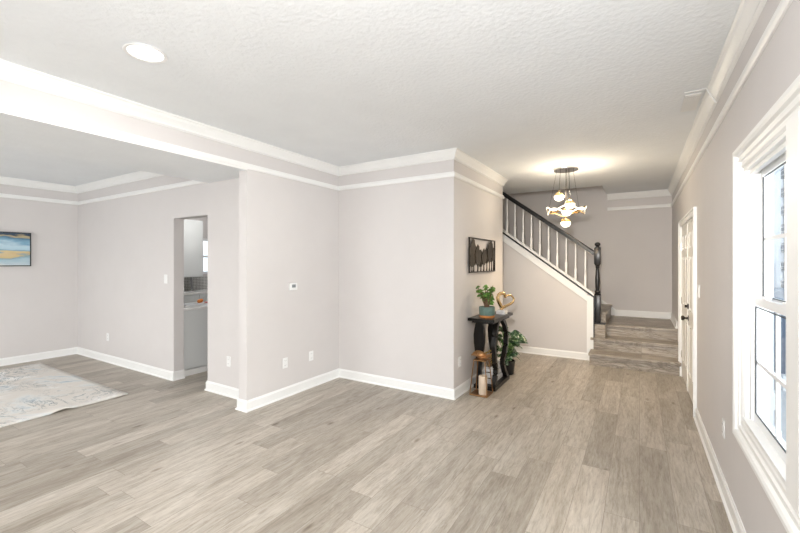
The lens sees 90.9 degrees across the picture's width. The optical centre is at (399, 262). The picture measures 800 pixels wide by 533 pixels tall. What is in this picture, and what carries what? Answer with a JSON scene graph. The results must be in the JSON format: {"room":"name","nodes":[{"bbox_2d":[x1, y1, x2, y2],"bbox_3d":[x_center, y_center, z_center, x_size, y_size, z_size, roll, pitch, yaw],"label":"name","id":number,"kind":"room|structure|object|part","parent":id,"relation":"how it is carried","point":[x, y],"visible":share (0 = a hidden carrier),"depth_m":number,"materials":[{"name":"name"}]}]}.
{"room":"living room","nodes":[
{"label":"living room","id":0,"kind":"room"},
{"bbox_2d":[0,184,207,357],"bbox_3d":[-5.547,0.135,6.159,0.150,2.730,11.433,0,0,31],"label":"wall","id":1,"kind":"structure","parent":0,"point":[39,301],"depth_m":6.08,"materials":[{"name":"paint"}]},
{"bbox_2d":[0,231,30,265],"bbox_3d":[-5.827,-0.190,5.536,0.039,0.500,0.958,0,0,31],"label":"painting","id":2,"kind":"object","parent":1,"relation":"attached to","point":[15,247],"visible":1,"depth_m":5.79,"materials":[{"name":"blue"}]},
{"bbox_2d":[0,171,162,192],"bbox_3d":[-5.316,-1.178,2.985,3.566,0.104,5.971,0,0,31],"label":"trim","id":3,"kind":"structure","parent":1,"relation":"attached to","point":[139,175],"depth_m":5.87,"materials":[{"name":"white paint"}]},
{"bbox_2d":[0,347,184,380],"bbox_3d":[-5.585,1.445,3.225,2.857,0.110,6.101,0,0,31],"label":"baseboard","id":4,"kind":"structure","parent":1,"relation":"attached to","point":[147,369],"depth_m":5.79,"materials":[{"name":"white paint"}]},
{"bbox_2d":[0,180,204,204],"bbox_3d":[-5.316,-0.965,2.985,3.566,0.058,5.971,0,0,31],"label":"trim","id":5,"kind":"structure","parent":1,"relation":"attached to","point":[192,182],"depth_m":5.75,"materials":[{"name":"white paint"}]},
{"bbox_2d":[184,219,202,277],"bbox_3d":[-4.568,-0.265,7.299,0.354,1.130,1.720,0,0,31],"label":"upper cabinet","id":6,"kind":"object","parent":1,"relation":"attached to","point":[193,229],"visible":0.12,"depth_m":7.77,"materials":[{"name":"white paint"}]},
{"bbox_2d":[203,238,207,273],"bbox_3d":[-3.998,-0.125,8.656,0.120,0.750,0.870,0,0,31],"label":"window","id":7,"kind":"structure","parent":1,"relation":"in","point":[204,239],"depth_m":8.36,"materials":[{"name":"white plastic"}]},
{"bbox_2d":[78,175,238,388],"bbox_3d":[-3.381,0.135,5.378,4.384,2.730,0.130,0,0,31],"label":"wall","id":8,"kind":"structure","parent":0,"point":[127,246],"depth_m":5.24,"materials":[{"name":"paint"}]},
{"bbox_2d":[227,356,230,366],"bbox_3d":[-1.918,1.113,4.407,0.070,0.115,0.008,0,0,31],"label":"wall outlet","id":9,"kind":"object","parent":8,"relation":"attached to","point":[228,357],"visible":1,"depth_m":4.40,"materials":[{"name":"white plastic"}]},
{"bbox_2d":[0,80,338,400],"bbox_3d":[-2.691,0.135,2.174,0.125,2.730,7.316,0,0,31],"label":"wall","id":10,"kind":"structure","parent":0,"point":[289,228],"depth_m":4.26,"materials":[{"name":"paint"}]},
{"bbox_2d":[0,113,243,182],"bbox_3d":[-3.396,-1.077,1.816,0.931,0.305,5.971,0,0,31],"label":"beam","id":11,"kind":"structure","parent":10,"relation":"attached to","point":[16,132],"depth_m":3.29,"materials":[{"name":"white paint"}]},
{"bbox_2d":[283,357,287,368],"bbox_3d":[-1.274,1.120,4.373,0.008,0.115,0.070,0,0,31],"label":"wall outlet","id":12,"kind":"object","parent":10,"relation":"attached to","point":[285,360],"visible":1,"depth_m":4.37,"materials":[{"name":"white plastic"}]},
{"bbox_2d":[289,283,296,289],"bbox_3d":[-1.211,0.277,4.463,0.024,0.080,0.110,0,0,31],"label":"thermostat","id":13,"kind":"object","parent":10,"relation":"attached to","point":[292,286],"visible":1,"depth_m":4.45,"materials":[{"name":"white plastic"}]},
{"bbox_2d":[309,351,312,360],"bbox_3d":[-1.064,1.124,4.719,0.008,0.115,0.070,0,0,31],"label":"wall outlet","id":14,"kind":"object","parent":10,"relation":"attached to","point":[310,352],"visible":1,"depth_m":4.71,"materials":[{"name":"white plastic"}]},
{"bbox_2d":[0,352,732,532],"bbox_3d":[-1.891,1.560,4.015,8.625,0.120,11.573,0,0,31],"label":"floor","id":15,"kind":"structure","parent":0,"point":[563,445],"depth_m":2.98,"materials":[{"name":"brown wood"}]},
{"bbox_2d":[0,363,127,427],"bbox_3d":[-5.179,1.482,3.536,2.636,0.034,3.755,0,0,31],"label":"area rug","id":16,"kind":"object","parent":15,"relation":"on","point":[37,390],"visible":1,"depth_m":4.46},
{"bbox_2d":[184,301,207,376],"bbox_3d":[-2.519,1.052,6.290,0.695,0.895,2.315,0,0,31],"label":"base cabinet","id":17,"kind":"object","parent":15,"relation":"on","point":[195,316],"visible":0.16,"depth_m":5.30,"materials":[{"name":"white paint"}]},
{"bbox_2d":[184,301,207,310],"bbox_3d":[-2.519,0.622,6.290,0.695,0.034,2.315,0,0,31],"label":"countertop","id":18,"kind":"structure","parent":17,"relation":"on","point":[205,305],"depth_m":5.37,"materials":[{"name":"white stone"}]},
{"bbox_2d":[184,303,202,305],"bbox_3d":[-2.984,0.601,5.598,0.280,0.008,0.260,0,0,31],"label":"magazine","id":19,"kind":"object","parent":18,"relation":"on","point":[185,304],"visible":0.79,"depth_m":5.55,"materials":[{"name":"white paper"}]},
{"bbox_3d":[-2.245,1.462,6.111,0.014,0.075,2.294,0,0,31],"label":"trim","id":20,"kind":"part","parent":17,"relation":"part of","materials":[{"name":"white paint"}]},
{"bbox_2d":[184,289,207,302],"bbox_3d":[-3.940,1.039,8.079,0.616,0.922,3.895,0,0,31],"label":"base cabinet","id":21,"kind":"object","parent":15,"relation":"on","point":[189,296],"visible":0.09,"depth_m":7.58,"materials":[{"name":"white paint"}]},
{"bbox_3d":[-4.022,1.005,7.412,0.020,0.750,0.480,0,0,31],"label":"door","id":22,"kind":"part","parent":21,"relation":"part of","materials":[{"name":"white paint"}]},
{"bbox_2d":[184,289,207,294],"bbox_3d":[-3.941,0.596,8.080,0.595,0.036,3.895,0,0,31],"label":"countertop","id":23,"kind":"structure","parent":21,"relation":"on","point":[204,291],"depth_m":7.70,"materials":[{"name":"white stone"}]},
{"bbox_2d":[190,277,195,290],"bbox_3d":[-4.177,0.426,7.890,0.106,0.303,0.262,0,0,-2],"label":"kitchen faucet","id":24,"kind":"object","parent":23,"relation":"on","point":[191,279],"visible":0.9,"depth_m":7.93,"materials":[{"name":"silver metal"}]},
{"bbox_3d":[-3.763,1.005,7.839,0.020,0.750,0.480,0,0,31],"label":"door","id":25,"kind":"part","parent":21,"relation":"part of","materials":[{"name":"white paint"}]},
{"bbox_2d":[469,357,492,397],"bbox_3d":[0.925,1.299,4.471,0.211,0.398,0.211,0,0,31],"label":"brass lantern","id":26,"kind":"object","parent":15,"relation":"on","point":[475,392],"visible":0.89,"depth_m":4.45,"materials":[{"name":"gold metal"}]},
{"bbox_2d":[471,350,491,359],"bbox_3d":[0.925,1.061,4.471,0.236,0.081,0.236,0,0,31],"label":"dish","id":27,"kind":"object","parent":26,"relation":"on","point":[481,355],"visible":1,"depth_m":4.44,"materials":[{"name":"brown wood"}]},
{"bbox_3d":[0.925,1.105,4.471,0.140,0.008,0.150,0,0,31],"label":"plate","id":28,"kind":"part","parent":26,"relation":"part of","materials":[{"name":"gold metal"}]},
{"bbox_3d":[0.925,1.493,4.471,0.200,0.010,0.200,0,0,31],"label":"plate","id":29,"kind":"part","parent":26,"relation":"part of","materials":[{"name":"gold metal"}]},
{"bbox_2d":[479,375,486,394],"bbox_3d":[0.936,1.380,4.441,0.096,0.215,0.096,0,0,31],"label":"pillar candle","id":30,"kind":"object","parent":26,"relation":"on","point":[482,381],"visible":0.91,"depth_m":4.40,"materials":[{"name":"beige wax"}]},
{"bbox_2d":[468,311,512,391],"bbox_3d":[1.130,1.077,4.867,0.320,0.845,0.770,0,0,31],"label":"console table","id":31,"kind":"object","parent":15,"relation":"on","point":[493,323],"visible":0.88,"depth_m":4.67,"materials":[{"name":"black wood"}]},
{"bbox_3d":[0.948,1.065,4.691,0.132,0.770,0.044,0,0,31],"label":"leg","id":32,"kind":"part","parent":31,"relation":"part of","materials":[{"name":"black wood"}]},
{"bbox_2d":[476,285,495,317],"bbox_3d":[1.024,0.460,4.717,0.231,0.389,0.228,0,0,5],"label":"potted plant","id":33,"kind":"object","parent":31,"relation":"on","point":[486,311],"visible":1,"depth_m":4.66,"materials":[{"name":"green plant"}]},
{"bbox_3d":[1.040,0.412,4.729,0.181,0.272,0.150,0,0,31],"label":"stem","id":34,"kind":"part","parent":33,"relation":"part of","materials":[{"name":"brown"}]},
{"bbox_3d":[1.038,0.582,4.695,0.188,0.103,0.188,0,0,31],"label":"pot","id":35,"kind":"part","parent":33,"relation":"part of","materials":[{"name":"teal ceramic"}]},
{"bbox_2d":[484,360,502,383],"bbox_3d":[1.152,1.350,4.859,0.115,0.200,0.380,0,0,31],"label":"crate","id":36,"kind":"object","parent":31,"relation":"on","point":[499,374],"visible":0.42,"depth_m":4.72,"materials":[{"name":"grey wood"}]},
{"bbox_2d":[485,350,492,378],"bbox_3d":[1.121,1.252,4.803,0.146,0.348,0.344,0,0,31],"label":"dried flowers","id":37,"kind":"object","parent":36,"relation":"in","point":[488,351],"visible":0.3,"depth_m":4.75,"materials":[{"name":"brown plant"}]},
{"bbox_3d":[1.213,1.065,5.127,0.132,0.770,0.044,0,0,31],"label":"leg","id":38,"kind":"part","parent":31,"relation":"part of","materials":[{"name":"black wood"}]},
{"bbox_3d":[1.136,1.071,4.664,0.052,0.778,0.202,0,0,31],"label":"leg","id":39,"kind":"part","parent":31,"relation":"part of","materials":[{"name":"black wood"}]},
{"bbox_3d":[1.306,1.074,4.943,0.052,0.787,0.230,0,0,31],"label":"leg","id":40,"kind":"part","parent":31,"relation":"part of","materials":[{"name":"black wood"}]},
{"bbox_2d":[496,292,514,314],"bbox_3d":[1.334,0.514,4.989,0.193,0.283,0.198,0,0,31],"label":"heart sculpture","id":41,"kind":"object","parent":31,"relation":"on","point":[501,310],"visible":1,"depth_m":4.96,"materials":[{"name":"gold stone"}]},
{"bbox_2d":[497,326,527,374],"bbox_3d":[1.509,1.189,5.352,0.464,0.621,0.432,0,0,31],"label":"potted plant","id":42,"kind":"object","parent":15,"relation":"on","point":[516,337],"visible":0.63,"depth_m":5.23,"materials":[{"name":"green plant"}]},
{"bbox_3d":[1.455,1.135,5.305,0.252,0.404,0.296,0,0,31],"label":"stem","id":43,"kind":"part","parent":42,"relation":"part of","materials":[{"name":"green plant"}]},
{"bbox_3d":[1.447,1.410,5.301,0.208,0.180,0.208,0,0,31],"label":"pot","id":44,"kind":"part","parent":42,"relation":"part of","materials":[{"name":"black ceramic"}]},
{"bbox_2d":[503,192,681,375],"bbox_3d":[2.642,0.082,6.823,3.519,2.837,1.782,0,0,31],"label":"staircase","id":45,"kind":"structure","parent":15,"relation":"on","point":[643,344],"depth_m":5.97,"materials":[{"name":"grey wood"}]},
{"bbox_3d":[1.927,-0.412,6.671,2.455,1.849,0.070,0,0,31],"label":"shoe rail","id":46,"kind":"part","parent":45,"relation":"part of","materials":[{"name":"white paint"}]},
{"bbox_3d":[2.370,-0.662,6.401,1.467,1.105,0.068,0,0,31],"label":"handrail","id":47,"kind":"part","parent":45,"relation":"part of","materials":[{"name":"black wood"}]},
{"bbox_3d":[2.900,1.005,6.003,0.092,0.990,0.018,0,0,31],"label":"skirt post","id":48,"kind":"part","parent":45,"relation":"part of","materials":[{"name":"white paint"}]},
{"bbox_3d":[3.012,0.308,6.002,0.092,1.227,0.092,0,0,31],"label":"newel post","id":49,"kind":"part","parent":45,"relation":"part of","materials":[{"name":"black wood"}]},
{"bbox_2d":[0,0,740,194],"bbox_3d":[-1.891,-1.290,4.015,8.625,0.120,11.573,0,0,31],"label":"ceiling","id":50,"kind":"structure","parent":0,"point":[527,89],"depth_m":2.55,"materials":[{"name":"white paint"}]},
{"bbox_2d":[122,42,167,63],"bbox_3d":[-1.490,-1.224,2.306,0.224,0.011,0.224,0,0,31],"label":"recessed light","id":51,"kind":"object","parent":50,"relation":"in","point":[139,51],"visible":1,"depth_m":2.30,"materials":[{"name":"white plastic"}]},
{"bbox_2d":[546,165,585,226],"bbox_3d":[2.169,-0.842,5.142,0.460,0.777,0.460,0,0,4],"label":"chandelier","id":52,"kind":"object","parent":50,"relation":"hanging from","point":[569,204],"visible":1,"depth_m":5.10,"materials":[{"name":"polished gold"},{"name":"frosted white glass"},{"name":"dark bronze"}]},
{"bbox_3d":[2.095,-0.860,5.187,0.124,0.114,0.124,0,0,31],"label":"globe","id":53,"kind":"part","parent":52,"relation":"part of","materials":[{"name":"white glass"}]},
{"bbox_3d":[2.158,-0.510,5.125,0.124,0.114,0.124,0,0,31],"label":"globe","id":54,"kind":"part","parent":52,"relation":"part of","materials":[{"name":"white glass"}]},
{"bbox_3d":[2.207,-0.665,5.212,0.124,0.114,0.124,0,0,31],"label":"globe","id":55,"kind":"part","parent":52,"relation":"part of","materials":[{"name":"white glass"}]},
{"bbox_3d":[2.169,-0.735,5.025,0.124,0.114,0.124,0,0,31],"label":"globe","id":56,"kind":"part","parent":52,"relation":"part of","materials":[{"name":"white glass"}]},
{"bbox_2d":[681,92,701,111],"bbox_3d":[2.233,-1.223,3.025,0.100,0.014,0.370,0,0,31],"label":"ceiling vent","id":57,"kind":"object","parent":50,"relation":"in","point":[690,102],"visible":1,"depth_m":3.00,"materials":[{"name":"white plastic"}]},
{"bbox_2d":[339,159,502,388],"bbox_3d":[0.361,0.135,5.503,1.629,2.730,1.804,0,0,31],"label":"wall","id":58,"kind":"structure","parent":0,"point":[408,297],"depth_m":4.69,"materials":[{"name":"paint"}]},
{"bbox_2d":[0,59,507,185],"bbox_3d":[-1.464,-1.178,2.444,1.691,0.104,9.052,0,0,31],"label":"trim","id":59,"kind":"structure","parent":58,"relation":"attached to","point":[11,72],"depth_m":3.48,"materials":[{"name":"white paint"}]},
{"bbox_2d":[204,358,499,412],"bbox_3d":[-0.194,1.445,4.709,4.052,0.110,1.321,0,0,-18],"label":"baseboard","id":60,"kind":"structure","parent":58,"relation":"attached to","point":[245,406],"depth_m":4.52,"materials":[{"name":"white paint"}]},
{"bbox_2d":[458,356,460,366],"bbox_3d":[0.677,1.125,4.446,0.008,0.115,0.070,0,0,31],"label":"wall outlet","id":61,"kind":"object","parent":58,"relation":"attached to","point":[459,358],"visible":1,"depth_m":4.43,"materials":[{"name":"white plastic"}]},
{"bbox_2d":[468,237,494,272],"bbox_3d":[1.054,-0.084,5.041,0.034,0.424,0.961,0,0,31],"label":"metal wall art","id":62,"kind":"object","parent":58,"relation":"attached to","point":[475,255],"visible":1,"depth_m":4.93,"materials":[{"name":"brown metal"}]},
{"bbox_2d":[503,242,588,352],"bbox_3d":[1.692,0.135,6.819,3.000,2.730,0.120,0,0,31],"label":"wall","id":63,"kind":"structure","parent":0,"point":[549,314],"depth_m":6.38,"materials":[{"name":"paint"}]},
{"bbox_2d":[507,345,586,359],"bbox_3d":[1.616,1.445,6.780,2.910,0.110,0.026,0,0,31],"label":"baseboard","id":64,"kind":"structure","parent":63,"relation":"attached to","point":[525,349],"depth_m":6.28,"materials":[{"name":"white paint"}]},
{"bbox_2d":[503,186,671,315],"bbox_3d":[1.021,-1.100,8.935,8.485,5.200,0.140,0,0,31],"label":"wall","id":65,"kind":"structure","parent":0,"point":[635,269],"depth_m":7.12,"materials":[{"name":"paint"}]},
{"bbox_2d":[672,0,799,532],"bbox_3d":[1.711,0.135,1.823,0.090,2.730,11.573,0,0,31],"label":"wall","id":66,"kind":"structure","parent":0,"point":[708,188],"depth_m":2.49,"materials":[{"name":"paint"}]},
{"bbox_2d":[615,310,676,328],"bbox_3d":[3.952,0.910,6.412,0.854,0.110,1.123,0,0,31],"label":"baseboard","id":67,"kind":"structure","parent":66,"relation":"attached to","point":[630,313],"depth_m":6.83,"materials":[{"name":"white paint"}]},
{"bbox_2d":[607,0,766,199],"bbox_3d":[1.259,-1.178,2.098,0.969,0.104,11.293,0,0,31],"label":"trim","id":68,"kind":"structure","parent":66,"relation":"attached to","point":[748,12],"depth_m":2.54,"materials":[{"name":"white paint"}]},
{"bbox_2d":[678,207,696,417],"bbox_3d":[3.301,0.483,4.500,0.156,2.033,1.716,0,0,31],"label":"door","id":69,"kind":"structure","parent":66,"relation":"in","point":[687,226],"depth_m":4.46,"materials":[{"name":"white paint"}]},
{"bbox_3d":[3.583,0.240,4.959,0.013,0.540,0.158,0,0,31],"label":"panel","id":70,"kind":"part","parent":69,"relation":"part of","materials":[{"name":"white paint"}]},
{"bbox_3d":[3.583,0.980,4.959,0.013,0.500,0.158,0,0,31],"label":"panel","id":71,"kind":"part","parent":69,"relation":"part of","materials":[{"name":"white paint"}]},
{"bbox_3d":[3.423,0.240,4.696,0.013,0.540,0.158,0,0,31],"label":"panel","id":72,"kind":"part","parent":69,"relation":"part of","materials":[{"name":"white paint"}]},
{"bbox_3d":[3.423,0.980,4.696,0.013,0.500,0.158,0,0,31],"label":"panel","id":73,"kind":"part","parent":69,"relation":"part of","materials":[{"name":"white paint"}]},
{"bbox_3d":[3.191,0.240,4.314,0.013,0.540,0.168,0,0,31],"label":"panel","id":74,"kind":"part","parent":69,"relation":"part of","materials":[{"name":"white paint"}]},
{"bbox_3d":[3.191,0.980,4.314,0.013,0.500,0.168,0,0,31],"label":"panel","id":75,"kind":"part","parent":69,"relation":"part of","materials":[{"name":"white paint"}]},
{"bbox_2d":[607,0,792,210],"bbox_3d":[1.259,-0.965,2.098,0.969,0.058,11.293,0,0,31],"label":"trim","id":76,"kind":"structure","parent":66,"relation":"attached to","point":[783,6],"depth_m":2.11,"materials":[{"name":"white paint"}]},
{"bbox_2d":[684,88,716,103],"bbox_3d":[2.136,-1.169,2.797,0.190,0.120,0.010,0,0,31],"label":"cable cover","id":77,"kind":"object","parent":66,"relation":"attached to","point":[712,97],"visible":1,"depth_m":2.78,"materials":[{"name":"white plastic"}]},
{"bbox_2d":[694,407,745,532],"bbox_3d":[0.777,1.445,0.399,0.026,0.110,7.890,0,0,31],"label":"baseboard","id":78,"kind":"structure","parent":66,"relation":"attached to","point":[737,526],"depth_m":2.59,"materials":[{"name":"white paint"}]},
{"bbox_2d":[722,418,724,438],"bbox_3d":[2.104,1.080,2.563,0.008,0.115,0.070,0,0,31],"label":"wall outlet","id":79,"kind":"object","parent":66,"relation":"attached to","point":[723,421],"visible":1,"depth_m":2.54,"materials":[{"name":"white plastic"}]},
{"bbox_2d":[732,74,799,532],"bbox_3d":[1.364,0.168,1.289,0.124,1.525,1.940,0,0,31],"label":"window","id":80,"kind":"structure","parent":66,"relation":"in","point":[773,143],"depth_m":1.80,"materials":[{"name":"white paint"}]},
{"bbox_3d":[1.621,0.488,1.688,0.024,0.627,0.734,0,0,31],"label":"sash","id":81,"kind":"part","parent":80,"relation":"part of","materials":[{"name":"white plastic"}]},
{"bbox_3d":[1.645,-0.126,1.674,0.024,0.682,0.734,0,0,31],"label":"sash","id":82,"kind":"part","parent":80,"relation":"part of","materials":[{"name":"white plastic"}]},
{"bbox_3d":[1.366,0.168,1.288,0.120,1.305,0.179,0,0,31],"label":"mullion post","id":83,"kind":"part","parent":80,"relation":"part of","materials":[{"name":"white paint"}]},
{"label":"outside","id":84,"kind":"structure","parent":0,"visible":0},
{"bbox_2d":[774,380,785,441],"bbox_3d":[7.985,1.800,0.993,11.391,0.100,22.000,0,0,31],"label":"ground","id":85,"kind":"structure","parent":84,"point":[783,393],"depth_m":4.52,"materials":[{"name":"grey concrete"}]},
{"bbox_2d":[769,173,781,436],"bbox_3d":[3.458,0.125,3.690,0.150,3.250,0.150,0,0,31],"label":"porch post","id":86,"kind":"object","parent":85,"relation":"on","point":[771,177],"visible":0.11,"depth_m":3.66,"materials":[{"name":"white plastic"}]},
{"bbox_2d":[774,166,783,287],"bbox_3d":[8.257,-0.175,5.920,5.050,3.850,0.500,0,0,31],"label":"neighbouring wing","id":87,"kind":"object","parent":85,"relation":"on","point":[779,174],"visible":0.16,"depth_m":6.86},
{"bbox_2d":[774,288,784,373],"bbox_3d":[6.587,1.075,5.532,3.500,1.350,0.500,0,0,31],"label":"screen","id":88,"kind":"object","parent":85,"relation":"on","point":[778,292],"visible":0.02,"depth_m":5.82,"materials":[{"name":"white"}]},
{"bbox_2d":[781,316,785,390],"bbox_3d":[5.308,0.125,5.374,0.150,3.250,0.150,0,0,31],"label":"porch post","id":89,"kind":"object","parent":85,"relation":"on","point":[783,376],"visible":0.11,"depth_m":5.41,"materials":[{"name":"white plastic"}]},
{"bbox_3d":[-4.864,0.135,-0.868,8.345,2.730,0.140,0,0,31],"label":"wall","id":90,"kind":"structure","parent":0,"visible":0},
{"bbox_2d":[0,101,503,198],"bbox_3d":[-1.493,-0.965,2.437,1.649,0.058,9.010,0,0,31],"label":"trim","id":91,"kind":"structure","parent":90,"relation":"attached to","point":[4,106],"depth_m":3.53,"materials":[{"name":"white paint"}]}
]}

